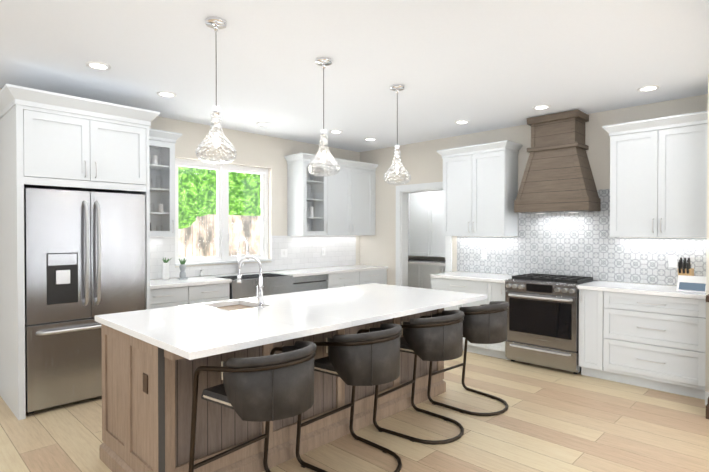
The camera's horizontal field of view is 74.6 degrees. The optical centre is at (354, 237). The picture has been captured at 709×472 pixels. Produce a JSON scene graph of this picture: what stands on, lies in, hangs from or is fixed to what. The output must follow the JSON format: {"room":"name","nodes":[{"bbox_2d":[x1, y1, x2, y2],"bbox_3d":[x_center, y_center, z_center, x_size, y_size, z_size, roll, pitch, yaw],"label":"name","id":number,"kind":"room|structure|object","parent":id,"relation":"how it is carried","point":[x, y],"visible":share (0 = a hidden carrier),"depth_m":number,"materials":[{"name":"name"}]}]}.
{"room":"kitchen","nodes":[
{"label":"kitchen","id":0,"kind":"room"},
{"bbox_2d":[0,88,359,279],"bbox_3d":[-3.072,0.014,4.474,0.160,2.740,9.140,1,1,44],"label":"wall","id":1,"kind":"structure","parent":0,"point":[269,153],"depth_m":6.26,"materials":[{"name":"beige paint"}]},
{"bbox_2d":[175,158,271,265],"bbox_3d":[-1.646,-0.312,5.894,0.155,1.258,1.348,1,1,44],"label":"window","id":2,"kind":"structure","parent":1,"relation":"in","point":[222,182],"depth_m":5.89,"materials":[{"name":"white plastic"}]},
{"bbox_2d":[150,236,355,279],"bbox_3d":[-1.259,0.213,6.207,0.008,0.480,3.650,1,1,44],"label":"wall tile","id":3,"kind":"structure","parent":1,"relation":"attached to","point":[303,252],"depth_m":6.51,"materials":[{"name":"white tile"}]},
{"bbox_2d":[281,249,286,256],"bbox_3d":[-0.980,0.214,6.480,0.006,0.115,0.115,1,1,44],"label":"electrical outlet plate","id":4,"kind":"object","parent":3,"relation":"attached to","point":[283,252],"depth_m":6.48,"materials":[{"name":"white plastic"}]},
{"bbox_2d":[0,351,708,471],"bbox_3d":[0.316,1.438,2.333,10.100,0.060,10.800,1,1,44],"label":"floor","id":5,"kind":"structure","parent":0,"point":[550,419],"depth_m":3.34,"materials":[{"name":"brown wood"}]},
{"bbox_2d":[0,84,159,419],"bbox_3d":[-2.525,0.122,4.195,1.006,2.530,1.135,1,1,44],"label":"tall cabinet","id":6,"kind":"object","parent":5,"relation":"on","point":[53,140],"visible":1,"depth_m":3.79,"materials":[{"name":"white paint"}]},
{"bbox_2d":[24,188,145,413],"bbox_3d":[-2.498,0.495,4.190,0.945,1.783,0.906,1,1,44],"label":"refrigerator","id":7,"kind":"object","parent":5,"relation":"on","point":[84,258],"visible":0.67,"depth_m":3.82,"materials":[{"name":"silver metal"}]},
{"bbox_2d":[150,285,197,308],"bbox_3d":[-2.116,0.941,4.922,0.586,0.875,0.599,1,1,44],"label":"base cabinet","id":8,"kind":"object","parent":5,"relation":"on","point":[170,292],"depth_m":4.77,"materials":[{"name":"white paint"}]},
{"bbox_2d":[150,277,231,288],"bbox_3d":[-1.953,0.485,5.061,0.605,0.035,1.033,1,1,44],"label":"countertop","id":9,"kind":"structure","parent":8,"relation":"on","point":[173,283],"depth_m":4.98,"materials":[{"name":"white stone"}]},
{"bbox_2d":[162,257,171,279],"bbox_3d":[-2.091,0.338,5.176,0.084,0.255,0.115,1,1,44],"label":"vase","id":10,"kind":"object","parent":9,"relation":"on","point":[165,270],"visible":1,"depth_m":5.14,"materials":[{"name":"white ceramic"}]},
{"bbox_2d":[177,258,187,279],"bbox_3d":[-1.927,0.348,5.218,0.083,0.234,0.090,1,1,44],"label":"planter","id":11,"kind":"object","parent":9,"relation":"on","point":[182,274],"visible":1,"depth_m":5.20,"materials":[{"name":"grey ceramic"}]},
{"bbox_2d":[218,273,292,299],"bbox_3d":[-1.252,0.604,5.701,0.518,0.263,0.856,1,1,44],"label":"farmhouse sink","id":12,"kind":"object","parent":9,"relation":"in","point":[274,284],"visible":0.5,"depth_m":5.57,"materials":[{"name":"silver metal"}]},
{"bbox_2d":[198,281,231,302],"bbox_3d":[-1.779,0.938,5.266,0.586,0.875,0.607,1,1,44],"label":"base cabinet","id":13,"kind":"object","parent":5,"relation":"on","point":[206,293],"depth_m":5.09,"materials":[{"name":"white paint"}]},
{"bbox_2d":[189,341,316,471],"bbox_3d":[-0.494,0.971,2.394,0.594,0.873,0.540,1,1,44],"label":"stool","id":14,"kind":"object","parent":5,"relation":"on","point":[272,386],"visible":1,"depth_m":2.18,"materials":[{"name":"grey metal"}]},
{"bbox_2d":[99,307,445,471],"bbox_3d":[-0.365,0.957,3.534,0.962,0.874,2.594,1,1,44],"label":"kitchen island","id":15,"kind":"object","parent":5,"relation":"on","point":[153,359],"depth_m":2.71,"materials":[{"name":"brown wood"}]},
{"bbox_2d":[95,283,486,358],"bbox_3d":[-0.261,0.503,3.427,1.290,0.035,2.630,1,1,44],"label":"island countertop","id":16,"kind":"structure","parent":15,"relation":"on","point":[200,330],"depth_m":2.90,"materials":[{"name":"white stone"}]},
{"bbox_2d":[215,303,254,310],"bbox_3d":[-0.861,0.618,3.365,0.430,0.217,0.340,1,1,44],"label":"sink","id":17,"kind":"object","parent":16,"relation":"in","point":[226,306],"depth_m":3.51,"materials":[{"name":"metal"}]},
{"bbox_2d":[237,255,263,308],"bbox_3d":[-0.704,0.305,3.215,0.216,0.365,0.127,1,1,44],"label":"island faucet","id":18,"kind":"object","parent":16,"relation":"on","point":[260,301],"visible":1,"depth_m":3.21,"materials":[{"name":"silver metal"}]},
{"bbox_2d":[293,274,327,291],"bbox_3d":[-0.768,0.930,6.277,0.553,0.868,0.605,1,1,44],"label":"dishwasher","id":19,"kind":"object","parent":5,"relation":"on","point":[308,283],"visible":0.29,"depth_m":6.08,"materials":[{"name":"silver metal"}]},
{"bbox_2d":[322,273,361,287],"bbox_3d":[-0.329,0.921,6.746,0.586,0.875,0.671,1,1,44],"label":"base cabinet","id":20,"kind":"object","parent":5,"relation":"on","point":[335,280],"depth_m":6.50,"materials":[{"name":"white paint"}]},
{"bbox_2d":[270,265,387,276],"bbox_3d":[-0.343,0.467,6.705,0.605,0.035,1.849,1,1,44],"label":"countertop","id":21,"kind":"structure","parent":20,"relation":"on","point":[352,268],"depth_m":6.49,"materials":[{"name":"white stone"}]},
{"bbox_2d":[237,237,248,273],"bbox_3d":[-1.379,0.225,5.864,0.253,0.466,0.113,1,1,44],"label":"faucet","id":22,"kind":"object","parent":21,"relation":"on","point":[238,255],"visible":0.79,"depth_m":5.89,"materials":[{"name":"silver metal"}]},
{"bbox_2d":[296,323,401,471],"bbox_3d":[0.003,0.965,2.890,0.584,0.873,0.528,1,1,44],"label":"stool","id":23,"kind":"object","parent":5,"relation":"on","point":[367,357],"visible":0.88,"depth_m":2.68,"materials":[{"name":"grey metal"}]},
{"bbox_2d":[362,269,386,284],"bbox_3d":[0.057,0.917,7.140,0.586,0.875,0.675,1,1,44],"label":"base cabinet","id":24,"kind":"object","parent":5,"relation":"on","point":[379,276],"depth_m":6.97,"materials":[{"name":"white paint"}]},
{"bbox_2d":[408,263,415,286],"bbox_3d":[0.960,0.890,8.399,1.082,0.900,0.616,1,1,44],"label":"base cabinet","id":25,"kind":"object","parent":5,"relation":"on","point":[411,266],"depth_m":7.95,"materials":[{"name":"white paint"}]},
{"bbox_2d":[373,310,464,444],"bbox_3d":[0.499,0.959,3.400,0.587,0.873,0.530,1,1,44],"label":"stool","id":26,"kind":"object","parent":5,"relation":"on","point":[435,337],"visible":0.92,"depth_m":3.18,"materials":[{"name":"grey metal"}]},
{"bbox_2d":[416,263,444,288],"bbox_3d":[1.624,0.897,7.749,1.021,0.900,0.616,1,1,44],"label":"base cabinet","id":27,"kind":"object","parent":5,"relation":"on","point":[423,279],"depth_m":7.76,"materials":[{"name":"white paint"}]},
{"bbox_2d":[408,259,444,266],"bbox_3d":[1.124,0.425,8.219,2.400,0.035,0.636,1,1,44],"label":"countertop","id":28,"kind":"structure","parent":27,"relation":"on","point":[431,263],"depth_m":7.76,"materials":[{"name":"white stone"}]},
{"bbox_2d":[431,279,481,353],"bbox_3d":[1.475,0.932,5.795,0.824,0.875,0.616,1,1,44],"label":"base cabinet","id":29,"kind":"object","parent":5,"relation":"on","point":[457,285],"depth_m":5.55,"materials":[{"name":"white paint"}]},
{"bbox_2d":[430,271,515,282],"bbox_3d":[1.527,0.477,5.717,1.000,0.035,0.635,1,1,44],"label":"countertop","id":30,"kind":"structure","parent":29,"relation":"on","point":[478,277],"depth_m":5.57,"materials":[{"name":"white stone"}]},
{"bbox_2d":[427,301,508,415],"bbox_3d":[1.000,0.954,3.908,0.584,0.873,0.528,1,1,44],"label":"stool","id":31,"kind":"object","parent":5,"relation":"on","point":[485,324],"visible":0.94,"depth_m":3.66,"materials":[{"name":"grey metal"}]},
{"bbox_2d":[482,283,509,359],"bbox_3d":[1.790,0.935,5.486,0.286,0.875,0.616,1,1,44],"label":"base cabinet","id":32,"kind":"object","parent":5,"relation":"on","point":[495,291],"depth_m":5.29,"materials":[{"name":"white paint"}]},
{"bbox_2d":[505,273,597,373],"bbox_3d":[2.134,0.901,5.083,0.756,0.952,0.695,1,1,44],"label":"range","id":33,"kind":"object","parent":5,"relation":"on","point":[543,320],"visible":0.96,"depth_m":4.86,"materials":[{"name":"silver metal"}]},
{"bbox_2d":[579,291,593,376],"bbox_3d":[2.523,0.943,4.769,0.225,0.875,0.616,1,1,44],"label":"base cabinet","id":34,"kind":"object","parent":5,"relation":"on","point":[586,298],"depth_m":4.59,"materials":[{"name":"white paint"}]},
{"bbox_2d":[594,291,705,399],"bbox_3d":[2.869,0.947,4.429,0.850,0.875,0.616,1,1,44],"label":"base cabinet","id":35,"kind":"object","parent":5,"relation":"on","point":[651,336],"depth_m":4.20,"materials":[{"name":"white paint"}]},
{"bbox_2d":[578,281,705,298],"bbox_3d":[2.795,0.491,4.475,1.026,0.035,0.635,1,1,44],"label":"countertop","id":36,"kind":"structure","parent":35,"relation":"on","point":[626,288],"depth_m":4.36,"materials":[{"name":"white stone"}]},
{"bbox_2d":[677,257,693,275],"bbox_3d":[3.084,0.329,4.332,0.100,0.293,0.292,1,1,44],"label":"knife block","id":37,"kind":"object","parent":36,"relation":"on","point":[685,268],"visible":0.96,"depth_m":4.26,"materials":[{"name":"brown wood"}]},
{"bbox_2d":[677,275,705,292],"bbox_3d":[3.012,0.410,4.144,0.220,0.134,0.104,1,1,44],"label":"tablet stand","id":38,"kind":"object","parent":36,"relation":"on","point":[692,283],"visible":0.83,"depth_m":4.13,"materials":[{"name":"white plastic"}]},
{"bbox_2d":[706,294,708,418],"bbox_3d":[3.059,0.920,3.462,0.680,0.950,0.350,1,1,44],"label":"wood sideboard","id":39,"kind":"object","parent":5,"relation":"on","point":[707,405],"visible":1,"depth_m":3.57,"materials":[{"name":"brown wood"}]},
{"bbox_2d":[0,0,708,151],"bbox_3d":[0.316,-1.252,2.303,10.100,0.320,10.800,1,1,44],"label":"ceiling","id":40,"kind":"structure","parent":0,"point":[483,65],"depth_m":3.51,"materials":[{"name":"white paint"}]},
{"bbox_2d":[85,61,110,69],"bbox_3d":[-2.003,-1.342,3.636,0.176,0.010,0.176,1,1,44],"label":"recessed light","id":41,"kind":"object","parent":40,"relation":"in","point":[97,65],"visible":0.98,"depth_m":3.63,"materials":[{"name":"white plastic"}]},
{"bbox_2d":[157,91,176,97],"bbox_3d":[-1.770,-1.350,4.388,0.176,0.010,0.176,1,1,44],"label":"recessed light","id":42,"kind":"object","parent":40,"relation":"in","point":[166,94],"visible":0.96,"depth_m":4.38,"materials":[{"name":"white plastic"}]},
{"bbox_2d":[195,16,236,163],"bbox_3d":[-0.856,-0.898,2.882,0.248,0.880,0.248,1,1,44],"label":"pendant light","id":43,"kind":"object","parent":40,"relation":"hanging from","point":[215,23],"visible":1,"depth_m":2.86,"materials":[{"name":"clear glass"}]},
{"bbox_2d":[256,122,270,125],"bbox_3d":[-1.089,-1.363,5.583,0.176,0.010,0.176,1,1,44],"label":"recessed light","id":44,"kind":"object","parent":40,"relation":"in","point":[263,124],"visible":0.98,"depth_m":5.57,"materials":[{"name":"white plastic"}]},
{"bbox_2d":[307,57,339,176],"bbox_3d":[-0.234,-0.906,3.532,0.248,0.880,0.248,1,1,44],"label":"pendant light","id":45,"kind":"object","parent":40,"relation":"hanging from","point":[323,62],"visible":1,"depth_m":3.51,"materials":[{"name":"clear glass"}]},
{"bbox_2d":[329,130,342,132],"bbox_3d":[-0.238,-1.368,6.009,0.176,0.010,0.176,1,1,44],"label":"recessed light","id":46,"kind":"object","parent":40,"relation":"in","point":[335,131],"visible":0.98,"depth_m":5.99,"materials":[{"name":"white plastic"}]},
{"bbox_2d":[364,138,376,140],"bbox_3d":[0.224,-1.374,6.508,0.176,0.010,0.176,1,1,44],"label":"recessed light","id":47,"kind":"object","parent":40,"relation":"in","point":[370,139],"visible":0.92,"depth_m":6.49,"materials":[{"name":"white plastic"}]},
{"bbox_2d":[383,84,410,184],"bbox_3d":[0.382,-0.913,4.160,0.248,0.880,0.248,1,1,44],"label":"pendant light","id":48,"kind":"object","parent":40,"relation":"hanging from","point":[397,88],"visible":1,"depth_m":4.14,"materials":[{"name":"clear glass"}]},
{"bbox_2d":[454,120,469,123],"bbox_3d":[1.266,-1.362,5.487,0.176,0.010,0.176,1,1,44],"label":"recessed light","id":49,"kind":"object","parent":40,"relation":"in","point":[461,122],"visible":0.92,"depth_m":5.48,"materials":[{"name":"white plastic"}]},
{"bbox_2d":[533,105,550,109],"bbox_3d":[1.945,-1.355,4.836,0.176,0.010,0.176,1,1,44],"label":"recessed light","id":50,"kind":"object","parent":40,"relation":"in","point":[539,107],"visible":0.98,"depth_m":4.83,"materials":[{"name":"white plastic"}]},
{"bbox_2d":[637,85,659,91],"bbox_3d":[2.659,-1.348,4.207,0.176,0.010,0.176,1,1,44],"label":"recessed light","id":51,"kind":"object","parent":40,"relation":"in","point":[648,88],"visible":1,"depth_m":4.21,"materials":[{"name":"white plastic"}]},
{"bbox_2d":[408,256,444,260],"bbox_3d":[1.606,-0.028,8.277,3.600,2.740,0.120,1,1,44],"label":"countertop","id":52,"kind":"structure","parent":0,"point":[427,258],"depth_m":8.47,"materials":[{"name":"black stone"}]},
{"bbox_2d":[408,192,423,255],"bbox_3d":[1.054,-0.396,8.482,1.082,1.430,0.346,1,1,44],"label":"upper cabinet","id":53,"kind":"object","parent":52,"relation":"attached to","point":[415,200],"depth_m":8.22,"materials":[{"name":"white paint"}]},
{"bbox_2d":[424,191,444,256],"bbox_3d":[1.718,-0.389,7.831,1.021,1.430,0.346,1,1,44],"label":"upper cabinet","id":54,"kind":"object","parent":52,"relation":"attached to","point":[426,237],"depth_m":7.96,"materials":[{"name":"white paint"}]},
{"bbox_2d":[360,94,707,285],"bbox_3d":[1.788,-0.003,6.013,4.630,2.740,0.140,1,1,44],"label":"wall","id":55,"kind":"structure","parent":0,"point":[422,162],"depth_m":6.40,"materials":[{"name":"beige paint"}]},
{"bbox_2d":[396,182,451,286],"bbox_3d":[1.029,0.289,6.749,0.980,2.140,0.165,1,1,44],"label":"trim","id":56,"kind":"structure","parent":55,"relation":"attached to","point":[402,191],"depth_m":6.98,"materials":[{"name":"white paint"}]},
{"bbox_2d":[441,147,518,236],"bbox_3d":[1.572,-0.542,5.872,0.860,1.041,0.346,1,1,44],"label":"upper cabinet","id":57,"kind":"object","parent":55,"relation":"attached to","point":[480,188],"depth_m":5.68,"materials":[{"name":"white paint"}]},
{"bbox_2d":[514,109,600,213],"bbox_3d":[2.248,-0.811,5.180,0.800,1.077,0.386,1,1,44],"label":"range hood","id":58,"kind":"object","parent":55,"relation":"attached to","point":[557,177],"visible":1,"depth_m":5.04,"materials":[{"name":"brown wood"}]},
{"bbox_2d":[457,189,706,285],"bbox_3d":[2.389,-0.032,5.320,2.798,0.988,0.008,1,1,44],"label":"wall tiles","id":59,"kind":"structure","parent":55,"relation":"attached to","point":[578,244],"depth_m":5.18,"materials":[{"name":"white tile"}]},
{"bbox_2d":[482,250,486,258],"bbox_3d":[1.677,0.219,6.009,0.070,0.115,0.006,1,1,44],"label":"electrical outlet plate","id":60,"kind":"object","parent":59,"relation":"attached to","point":[484,252],"depth_m":6.01,"materials":[{"name":"white plastic"}]},
{"bbox_2d":[669,256,676,267],"bbox_3d":[3.135,0.235,4.582,0.070,0.115,0.006,1,1,44],"label":"electrical outlet plate","id":61,"kind":"object","parent":59,"relation":"attached to","point":[673,261],"depth_m":4.58,"materials":[{"name":"white plastic"}]},
{"bbox_2d":[609,119,707,237],"bbox_3d":[2.972,-0.527,4.500,0.822,1.041,0.346,1,1,44],"label":"upper cabinet","id":62,"kind":"object","parent":55,"relation":"attached to","point":[658,177],"depth_m":4.36,"materials":[{"name":"white paint"}]},
{"bbox_2d":[705,75,708,391],"bbox_3d":[4.732,0.034,2.660,4.270,2.740,0.810,1,1,44],"label":"wall","id":63,"kind":"structure","parent":0,"point":[707,329],"depth_m":3.86,"materials":[{"name":"beige paint"}]},
{"bbox_2d":[705,391,708,404],"bbox_3d":[4.443,1.352,2.379,4.270,0.110,0.015,1,1,44],"label":"baseboard","id":64,"kind":"structure","parent":63,"relation":"attached to","point":[706,397],"depth_m":3.85,"materials":[{"name":"white paint"}]},
{"label":"outside","id":65,"kind":"structure","parent":0,"visible":0},
{"bbox_2d":[179,214,260,257],"bbox_3d":[-2.861,0.697,8.727,0.001,2.280,10.500,1,1,44],"label":"fence","id":66,"kind":"object","parent":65,"point":[191,251],"depth_m":8.89,"materials":[{"name":"beige wood"}]},
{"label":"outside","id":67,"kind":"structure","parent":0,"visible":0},
{"bbox_2d":[178,166,260,228],"bbox_3d":[-2.254,-0.217,8.122,3.500,4.121,10.500,1,1,44],"label":"foliage","id":68,"kind":"object","parent":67,"point":[209,180],"depth_m":7.01,"materials":[{"name":"green plant"}]},
{"bbox_2d":[212,187,260,215],"bbox_3d":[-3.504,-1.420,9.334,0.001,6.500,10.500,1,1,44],"label":"tree","id":69,"kind":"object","parent":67,"point":[236,210],"depth_m":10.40,"materials":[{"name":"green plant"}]}
]}

